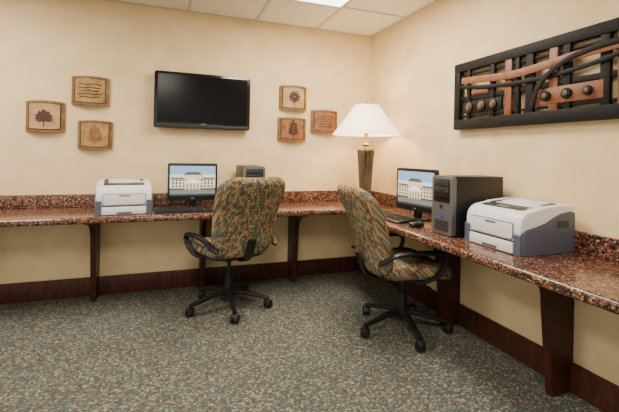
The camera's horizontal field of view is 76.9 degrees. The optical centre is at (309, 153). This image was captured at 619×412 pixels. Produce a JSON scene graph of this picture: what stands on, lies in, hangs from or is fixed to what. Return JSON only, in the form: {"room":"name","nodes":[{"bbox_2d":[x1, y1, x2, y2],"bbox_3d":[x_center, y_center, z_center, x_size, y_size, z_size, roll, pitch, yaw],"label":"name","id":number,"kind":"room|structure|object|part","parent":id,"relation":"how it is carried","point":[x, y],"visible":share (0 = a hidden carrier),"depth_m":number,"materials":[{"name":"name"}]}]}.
{"room":"hotel business center","nodes":[
{"label":"hotel business center","id":0,"kind":"room"},
{"bbox_2d":[0,0,371,283],"bbox_3d":[-2.143,-0.058,3.181,6.120,2.469,0.120,1,0,-20],"label":"wall","id":1,"kind":"structure","parent":0,"point":[44,44],"depth_m":3.38,"materials":[{"name":"beige paint"}]},
{"bbox_2d":[25,100,64,131],"bbox_3d":[-2.099,-0.293,3.090,0.266,0.248,0.071,1,0,-20],"label":"wall plaque","id":2,"kind":"object","parent":1,"relation":"attached to","point":[41,115],"visible":1,"depth_m":3.07,"materials":[{"name":"beige wood"}]},
{"bbox_3d":[-2.097,-0.293,3.083,0.207,0.202,0.040,1,0,-20],"label":"plate","id":3,"kind":"part","parent":2,"relation":"part of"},
{"bbox_2d":[71,76,109,105],"bbox_3d":[-1.799,-0.512,3.198,0.276,0.239,0.070,1,0,-20],"label":"wall plaque","id":4,"kind":"object","parent":1,"relation":"attached to","point":[86,90],"visible":1,"depth_m":3.17,"materials":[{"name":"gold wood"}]},
{"bbox_3d":[-1.796,-0.512,3.191,0.215,0.194,0.040,1,0,-20],"label":"plate","id":5,"kind":"part","parent":4,"relation":"part of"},
{"bbox_2d":[77,120,112,148],"bbox_3d":[-1.769,-0.151,3.212,0.256,0.239,0.069,1,0,-20],"label":"wall plaque","id":6,"kind":"object","parent":1,"relation":"attached to","point":[92,134],"visible":1,"depth_m":3.19,"materials":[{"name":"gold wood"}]},
{"bbox_3d":[-1.766,-0.151,3.205,0.200,0.194,0.040,1,0,-20],"label":"plate","id":7,"kind":"part","parent":6,"relation":"part of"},
{"bbox_2d":[0,190,340,208],"bbox_3d":[-2.183,0.383,3.091,5.998,0.104,0.024,1,0,-20],"label":"backsplash","id":8,"kind":"structure","parent":1,"relation":"attached to","point":[59,200],"depth_m":3.19,"materials":[{"name":"brown stone"}]},
{"bbox_2d":[0,256,366,303],"bbox_3d":[-2.199,1.098,3.095,5.999,0.155,0.017,1,0,-20],"label":"baseboard","id":9,"kind":"structure","parent":1,"relation":"attached to","point":[21,292],"depth_m":3.41,"materials":[{"name":"brown wood"}]},
{"bbox_2d":[153,70,250,130],"bbox_3d":[-0.952,-0.460,3.503,0.828,0.488,0.084,1,0,-20],"label":"wall tv","id":10,"kind":"object","parent":1,"relation":"attached to","point":[182,100],"visible":1,"depth_m":3.46,"materials":[{"name":"black plastic"}]},
{"bbox_2d":[277,117,305,140],"bbox_3d":[-0.165,-0.234,3.797,0.286,0.229,0.069,1,0,-20],"label":"wall plaque","id":11,"kind":"object","parent":1,"relation":"attached to","point":[288,128],"visible":1,"depth_m":3.77,"materials":[{"name":"brown wood"}]},
{"bbox_3d":[-0.163,-0.234,3.790,0.223,0.186,0.040,1,0,-20],"label":"plate","id":12,"kind":"part","parent":11,"relation":"part of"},
{"bbox_2d":[279,85,305,110],"bbox_3d":[-0.154,-0.538,3.799,0.276,0.239,0.069,1,0,-20],"label":"wall plaque","id":13,"kind":"object","parent":1,"relation":"attached to","point":[291,97],"visible":1,"depth_m":3.77,"materials":[{"name":"beige wood"}]},
{"bbox_3d":[-0.152,-0.538,3.792,0.215,0.194,0.040,1,0,-20],"label":"plate","id":14,"kind":"part","parent":13,"relation":"part of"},
{"bbox_2d":[310,110,336,132],"bbox_3d":[0.156,-0.317,3.914,0.286,0.229,0.070,1,0,-20],"label":"wall plaque","id":15,"kind":"object","parent":1,"relation":"attached to","point":[322,121],"visible":0.99,"depth_m":3.88,"materials":[{"name":"brown wood"}]},
{"bbox_3d":[0.159,-0.317,3.907,0.223,0.186,0.040,1,0,-20],"label":"plate","id":16,"kind":"part","parent":15,"relation":"part of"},
{"bbox_2d":[116,0,433,35],"bbox_3d":[-1.087,-1.312,0.363,6.120,0.080,6.120,1,0,-20],"label":"ceiling","id":17,"kind":"structure","parent":0,"point":[277,11],"depth_m":3.42,"materials":[{"name":"tile"}]},
{"bbox_2d":[106,0,437,36],"bbox_3d":[-1.124,-1.270,0.286,5.999,0.005,5.999,1,0,-20],"label":"grid","id":18,"kind":"object","parent":17,"relation":"attached to","point":[190,1],"visible":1,"depth_m":3.49,"materials":[{"name":"beige metal"}]},
{"bbox_2d":[286,0,352,8],"bbox_3d":[0.205,-1.229,2.635,0.590,0.020,1.200,1,0,-20],"label":"ceiling light","id":19,"kind":"object","parent":17,"relation":"in","point":[338,4],"depth_m":3.18,"materials":[{"name":"white plastic"}]},
{"bbox_2d":[0,270,602,411],"bbox_3d":[-1.139,1.247,0.363,6.120,0.100,6.120,1,0,-20],"label":"floor","id":20,"kind":"structure","parent":0,"point":[139,351],"depth_m":2.31,"materials":[{"name":"carpet"}]},
{"bbox_2d":[0,201,393,301],"bbox_3d":[-2.096,0.807,2.827,5.998,0.740,0.585,1,0,-20],"label":"desk","id":21,"kind":"object","parent":20,"relation":"on","point":[295,211],"visible":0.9,"depth_m":3.06,"materials":[{"name":"brown stone"}]},
{"bbox_2d":[94,179,152,215],"bbox_3d":[-1.436,0.328,3.021,0.390,0.245,0.372,1,0,-26],"label":"printer","id":22,"kind":"object","parent":21,"relation":"on","point":[112,196],"visible":1,"depth_m":2.88,"materials":[{"name":"white plastic"}]},
{"bbox_2d":[101,205,145,206],"bbox_3d":[-1.361,0.387,2.865,0.304,0.007,0.008,1,0,-26],"label":"tray","id":23,"kind":"object","parent":22,"relation":"on","point":[101,205],"depth_m":2.86,"materials":[{"name":"grey plastic"}]},
{"bbox_2d":[101,206,145,214],"bbox_3d":[-1.363,0.420,2.866,0.296,0.057,0.025,1,0,-26],"label":"paper tray","id":24,"kind":"object","parent":22,"relation":"on","point":[105,210],"depth_m":2.85,"materials":[{"name":"white plastic"}]},
{"bbox_3d":[-1.359,0.339,2.863,0.282,0.076,0.012,1,0,-26],"label":"feed door","id":25,"kind":"part","parent":22,"relation":"part of","materials":[{"name":"white plastic"}]},
{"bbox_3d":[-1.394,0.237,2.938,0.280,0.017,0.044,1,0,-26],"label":"control panel","id":26,"kind":"part","parent":22,"relation":"part of","materials":[{"name":"grey plastic"}]},
{"bbox_2d":[0,201,341,226],"bbox_3d":[-2.364,0.455,2.727,5.413,0.047,0.585,1,0,-20],"label":"countertop","id":27,"kind":"structure","parent":21,"relation":"on","point":[66,215],"depth_m":2.89,"materials":[{"name":"brown stone"}]},
{"bbox_2d":[154,206,212,213],"bbox_3d":[-0.990,0.444,3.074,0.440,0.030,0.150,1,0,-22],"label":"keyboard","id":28,"kind":"object","parent":21,"relation":"on","point":[185,209],"visible":1,"depth_m":3.04,"materials":[{"name":"black plastic"}]},
{"bbox_2d":[167,163,217,206],"bbox_3d":[-0.987,0.272,3.292,0.400,0.374,0.170,1,0,-20],"label":"computer monitor","id":29,"kind":"object","parent":21,"relation":"on","point":[192,182],"visible":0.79,"depth_m":3.27,"materials":[{"name":"black plastic"}]},
{"bbox_2d":[170,166,215,195],"bbox_3d":[-0.979,0.232,3.274,0.366,0.250,0.002,1,0,-20],"label":"screen","id":30,"kind":"object","parent":29,"relation":"attached to","point":[184,180],"depth_m":3.27,"materials":[{"name":"multicoloured glass"}]},
{"bbox_2d":[236,165,264,177],"bbox_3d":[-0.528,0.290,3.450,0.183,0.358,0.399,1,0,-20],"label":"computer tower","id":31,"kind":"object","parent":21,"relation":"on","point":[248,171],"visible":0.27,"depth_m":3.28,"materials":[{"name":"black plastic"}]},
{"bbox_3d":[-0.462,0.201,3.273,0.147,0.140,0.014,1,0,-20],"label":"drive bay panel","id":32,"kind":"part","parent":31,"relation":"part of","materials":[{"name":"black plastic"}]},
{"bbox_2d":[333,102,399,193],"bbox_3d":[0.513,0.008,3.550,0.610,0.962,0.610,1,0,-20],"label":"table lamp","id":33,"kind":"object","parent":21,"relation":"on","point":[366,120],"visible":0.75,"depth_m":3.44,"materials":[{"name":"white fabric"}]},
{"bbox_3d":[0.519,-0.301,3.550,0.610,0.270,0.610,1,0,-20],"label":"lamp shade","id":34,"kind":"part","parent":33,"relation":"part of","materials":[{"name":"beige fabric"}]},
{"bbox_2d":[184,176,284,323],"bbox_3d":[-0.598,0.684,2.995,0.665,1.046,0.800,1,0,-38],"label":"office chair","id":35,"kind":"object","parent":20,"relation":"on","point":[245,210],"visible":1,"depth_m":2.77,"materials":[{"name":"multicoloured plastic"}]},
{"bbox_3d":[-0.767,0.691,2.861,0.170,0.186,0.458,1,0,-38],"label":"armrest","id":36,"kind":"part","parent":35,"relation":"part of","materials":[{"name":"black plastic"}]},
{"bbox_3d":[-0.767,1.098,2.956,0.294,0.083,0.057,1,0,-38],"label":"leg","id":37,"kind":"part","parent":35,"relation":"part of","materials":[{"name":"black plastic"}]},
{"bbox_2d":[190,237,228,258],"bbox_3d":[-0.641,0.729,3.075,0.530,0.140,0.510,1,0,-38],"label":"seat cushion","id":38,"kind":"object","parent":35,"relation":"on","point":[198,249],"depth_m":2.87,"materials":[{"name":"fabric"}]},
{"bbox_3d":[-0.774,1.098,3.152,0.294,0.083,0.057,1,0,34],"label":"leg","id":39,"kind":"part","parent":35,"relation":"part of","materials":[{"name":"black plastic"}]},
{"bbox_3d":[-0.580,1.102,2.902,0.057,0.083,0.294,1,0,-20],"label":"leg","id":40,"kind":"part","parent":35,"relation":"part of","materials":[{"name":"black plastic"}]},
{"bbox_2d":[230,314,239,318],"bbox_3d":[-0.529,1.158,2.769,0.051,0.034,0.063,1,0,20],"label":"hood","id":41,"kind":"object","parent":35,"relation":"attached to","point":[233,316],"depth_m":2.75,"materials":[{"name":"black plastic"}]},
{"bbox_3d":[-0.591,1.102,3.219,0.057,0.083,0.294,1,0,16],"label":"leg","id":42,"kind":"part","parent":35,"relation":"part of","materials":[{"name":"black plastic"}]},
{"bbox_2d":[211,176,284,258],"bbox_3d":[-0.422,0.462,2.802,0.547,0.596,0.284,1,0,-38],"label":"backrest","id":43,"kind":"object","parent":35,"relation":"on","point":[245,210],"depth_m":2.74,"materials":[{"name":"fabric"}]},
{"bbox_3d":[-0.469,1.104,3.064,0.294,0.083,0.057,1,0,-2],"label":"leg","id":44,"kind":"part","parent":35,"relation":"part of","materials":[{"name":"black plastic"}]},
{"bbox_3d":[-0.402,0.699,3.147,0.170,0.186,0.458,1,0,-38],"label":"armrest","id":45,"kind":"part","parent":35,"relation":"part of","materials":[{"name":"black plastic"}]},
{"bbox_2d":[337,184,453,351],"bbox_3d":[0.592,0.728,2.709,0.782,1.004,0.662,1,0,-14],"label":"office chair","id":46,"kind":"object","parent":20,"relation":"on","point":[374,253],"visible":1,"depth_m":2.52,"materials":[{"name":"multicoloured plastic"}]},
{"bbox_2d":[360,326,369,333],"bbox_3d":[0.373,1.177,2.604,0.063,0.034,0.051,1,0,14],"label":"hood","id":47,"kind":"object","parent":46,"relation":"attached to","point":[364,329],"depth_m":2.58,"materials":[{"name":"black plastic"}]},
{"bbox_2d":[337,184,393,276],"bbox_3d":[0.349,0.513,2.663,0.280,0.586,0.547,1,0,-14],"label":"cushion","id":48,"kind":"object","parent":46,"relation":"on","point":[374,253],"depth_m":2.49,"materials":[{"name":"fabric"}]},
{"bbox_2d":[363,305,370,311],"bbox_3d":[0.434,1.178,2.962,0.051,0.034,0.063,1,0,-4],"label":"hood","id":49,"kind":"object","parent":46,"relation":"attached to","point":[366,308],"depth_m":2.94,"materials":[{"name":"black plastic"}]},
{"bbox_3d":[0.535,0.728,2.949,0.458,0.227,0.170,1,0,-14],"label":"armrest","id":50,"kind":"part","parent":46,"relation":"part of","materials":[{"name":"black plastic"}]},
{"bbox_3d":[0.536,1.125,2.862,0.057,0.083,0.294,1,0,-44],"label":"leg","id":51,"kind":"part","parent":46,"relation":"part of","materials":[{"name":"black plastic"}]},
{"bbox_3d":[0.501,1.124,2.669,0.294,0.083,0.057,1,0,-26],"label":"leg","id":52,"kind":"part","parent":46,"relation":"part of","materials":[{"name":"black plastic"}]},
{"bbox_3d":[0.730,1.129,2.888,0.057,0.083,0.294,1,0,28],"label":"leg","id":53,"kind":"part","parent":46,"relation":"part of","materials":[{"name":"black plastic"}]},
{"bbox_3d":[0.675,1.127,2.576,0.057,0.083,0.294,1,0,-8],"label":"leg","id":54,"kind":"part","parent":46,"relation":"part of","materials":[{"name":"black plastic"}]},
{"bbox_3d":[0.647,0.730,2.500,0.458,0.227,0.170,1,0,-14],"label":"armrest","id":55,"kind":"part","parent":46,"relation":"part of","materials":[{"name":"black plastic"}]},
{"bbox_2d":[383,247,451,279],"bbox_3d":[0.678,0.787,2.746,0.510,0.140,0.530,1,0,-14],"label":"seat cushion","id":56,"kind":"object","parent":46,"relation":"on","point":[414,267],"depth_m":2.51,"materials":[{"name":"fabric"}]},
{"bbox_2d":[414,340,425,345],"bbox_3d":[0.692,1.183,2.435,0.063,0.034,0.051,1,0,42],"label":"hood","id":57,"kind":"object","parent":46,"relation":"attached to","point":[419,342],"depth_m":2.42,"materials":[{"name":"black plastic"}]},
{"bbox_3d":[0.815,1.130,2.712,0.294,0.083,0.057,1,0,10],"label":"leg","id":58,"kind":"part","parent":46,"relation":"part of","materials":[{"name":"black plastic"}]},
{"bbox_2d":[342,207,618,396],"bbox_3d":[1.475,0.880,0.939,0.585,0.740,5.413,1,0,-20],"label":"desk","id":59,"kind":"object","parent":20,"relation":"on","point":[562,278],"visible":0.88,"depth_m":1.99,"materials":[{"name":"brown stone"}]},
{"bbox_2d":[382,210,414,223],"bbox_3d":[0.603,0.476,2.953,0.150,0.030,0.460,1,0,-20],"label":"keyboard","id":60,"kind":"object","parent":59,"relation":"on","point":[389,216],"visible":0.61,"depth_m":2.82,"materials":[{"name":"black plastic"}]},
{"bbox_2d":[409,221,423,227],"bbox_3d":[0.717,0.473,2.611,0.110,0.041,0.062,1,0,-20],"label":"computer mouse","id":61,"kind":"object","parent":59,"relation":"on","point":[417,223],"visible":1,"depth_m":2.59,"materials":[{"name":"black plastic"}]},
{"bbox_2d":[396,168,438,221],"bbox_3d":[0.806,0.306,2.930,0.170,0.379,0.420,1,0,-27],"label":"computer monitor","id":62,"kind":"object","parent":59,"relation":"on","point":[414,186],"visible":0.76,"depth_m":2.91,"materials":[{"name":"black plastic"}]},
{"bbox_2d":[398,170,433,208],"bbox_3d":[0.790,0.265,2.921,0.003,0.255,0.386,1,0,-27],"label":"screen","id":63,"kind":"object","parent":62,"relation":"attached to","point":[414,188],"depth_m":2.91,"materials":[{"name":"multicoloured glass"}]},
{"bbox_2d":[431,175,502,236],"bbox_3d":[0.982,0.321,2.436,0.399,0.358,0.183,1,0,-20],"label":"computer tower","id":64,"kind":"object","parent":59,"relation":"on","point":[452,195],"visible":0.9,"depth_m":2.34,"materials":[{"name":"black plastic"}]},
{"bbox_3d":[0.808,0.226,2.371,0.014,0.140,0.147,1,0,-20],"label":"drive bay panel","id":65,"kind":"part","parent":64,"relation":"part of","materials":[{"name":"black plastic"}]},
{"bbox_2d":[342,207,618,314],"bbox_3d":[1.482,0.533,0.939,0.585,0.047,5.413,1,0,-20],"label":"countertop","id":66,"kind":"structure","parent":59,"relation":"on","point":[592,280],"depth_m":1.76,"materials":[{"name":"brown stone"}]},
{"bbox_2d":[465,197,574,256],"bbox_3d":[1.123,0.380,2.115,0.372,0.245,0.390,1,0,-19],"label":"printer","id":67,"kind":"object","parent":59,"relation":"on","point":[520,227],"visible":1,"depth_m":1.97,"materials":[{"name":"white plastic"}]},
{"bbox_3d":[0.948,0.484,2.055,0.006,0.014,0.100,1,0,-19],"label":"tray handle","id":68,"kind":"part","parent":67,"relation":"part of","materials":[{"name":"grey plastic"}]},
{"bbox_2d":[469,231,512,253],"bbox_3d":[0.959,0.467,2.059,0.025,0.057,0.296,1,0,-19],"label":"paper tray","id":69,"kind":"object","parent":67,"relation":"on","point":[498,242],"depth_m":2.03,"materials":[{"name":"white plastic"}]},
{"bbox_2d":[470,229,512,241],"bbox_3d":[0.958,0.434,2.058,0.008,0.007,0.304,1,0,-19],"label":"tray","id":70,"kind":"object","parent":67,"relation":"on","point":[481,233],"depth_m":2.05,"materials":[{"name":"white plastic"}]},
{"bbox_3d":[0.957,0.386,2.058,0.012,0.076,0.282,1,0,-19],"label":"feed door","id":71,"kind":"part","parent":67,"relation":"part of","materials":[{"name":"white plastic"}]},
{"bbox_3d":[1.038,0.286,2.085,0.044,0.017,0.280,1,0,-19],"label":"control panel","id":72,"kind":"part","parent":67,"relation":"part of","materials":[{"name":"grey plastic"}]},
{"bbox_3d":[1.191,0.399,1.940,0.348,0.210,0.012,1,0,-19],"label":"panel","id":73,"kind":"part","parent":67,"relation":"part of","materials":[{"name":"grey plastic"}]},
{"bbox_2d":[370,0,618,385],"bbox_3d":[1.724,0.020,1.337,0.120,2.469,6.000,1,0,-20],"label":"wall","id":74,"kind":"structure","parent":0,"point":[576,164],"depth_m":2.48,"materials":[{"name":"beige paint"}]},
{"bbox_2d":[371,190,618,261],"bbox_3d":[1.651,0.461,1.298,0.024,0.104,5.973,1,0,-20],"label":"trim","id":75,"kind":"structure","parent":74,"relation":"attached to","point":[601,246],"depth_m":1.94,"materials":[{"name":"brown stone"}]},
{"bbox_2d":[384,280,618,411],"bbox_3d":[1.639,1.176,1.304,0.017,0.155,5.981,1,0,-20],"label":"baseboard","id":76,"kind":"structure","parent":74,"relation":"attached to","point":[601,393],"depth_m":2.32,"materials":[{"name":"brown wood"}]},
{"bbox_2d":[453,17,618,129],"bbox_3d":[1.316,-0.402,2.169,0.062,0.472,1.460,1,0,-20],"label":"metal wall sculpture","id":77,"kind":"object","parent":74,"relation":"attached to","point":[569,89],"visible":1,"depth_m":2.17,"materials":[{"name":"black metal"}]},
{"bbox_3d":[1.152,-0.419,2.625,0.018,0.030,0.150,1,0,-20],"label":"plate","id":78,"kind":"part","parent":77,"relation":"part of","materials":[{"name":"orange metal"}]},
{"bbox_3d":[1.155,-0.319,2.611,0.018,0.080,0.340,1,0,-20],"label":"plate","id":79,"kind":"part","parent":77,"relation":"part of","materials":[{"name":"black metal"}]},
{"bbox_3d":[1.322,-0.200,2.173,0.040,0.070,1.460,1,0,-20],"label":"rail","id":80,"kind":"part","parent":77,"relation":"part of","materials":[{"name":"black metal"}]},
{"bbox_3d":[1.331,-0.607,2.173,0.040,0.060,1.460,1,0,-20],"label":"rail","id":81,"kind":"part","parent":77,"relation":"part of","materials":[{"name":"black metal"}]},
{"bbox_3d":[1.329,-0.258,2.175,0.023,0.015,1.350,1,0,-20],"label":"rail","id":82,"kind":"part","parent":77,"relation":"part of","materials":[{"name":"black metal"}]},
{"bbox_3d":[1.332,-0.381,2.175,0.023,0.032,1.350,1,0,-20],"label":"rail","id":83,"kind":"part","parent":77,"relation":"part of","materials":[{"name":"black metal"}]},
{"bbox_3d":[1.361,-0.315,2.048,0.018,0.090,0.360,1,0,-20],"label":"plate","id":84,"kind":"part","parent":77,"relation":"part of","materials":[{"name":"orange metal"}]}
]}

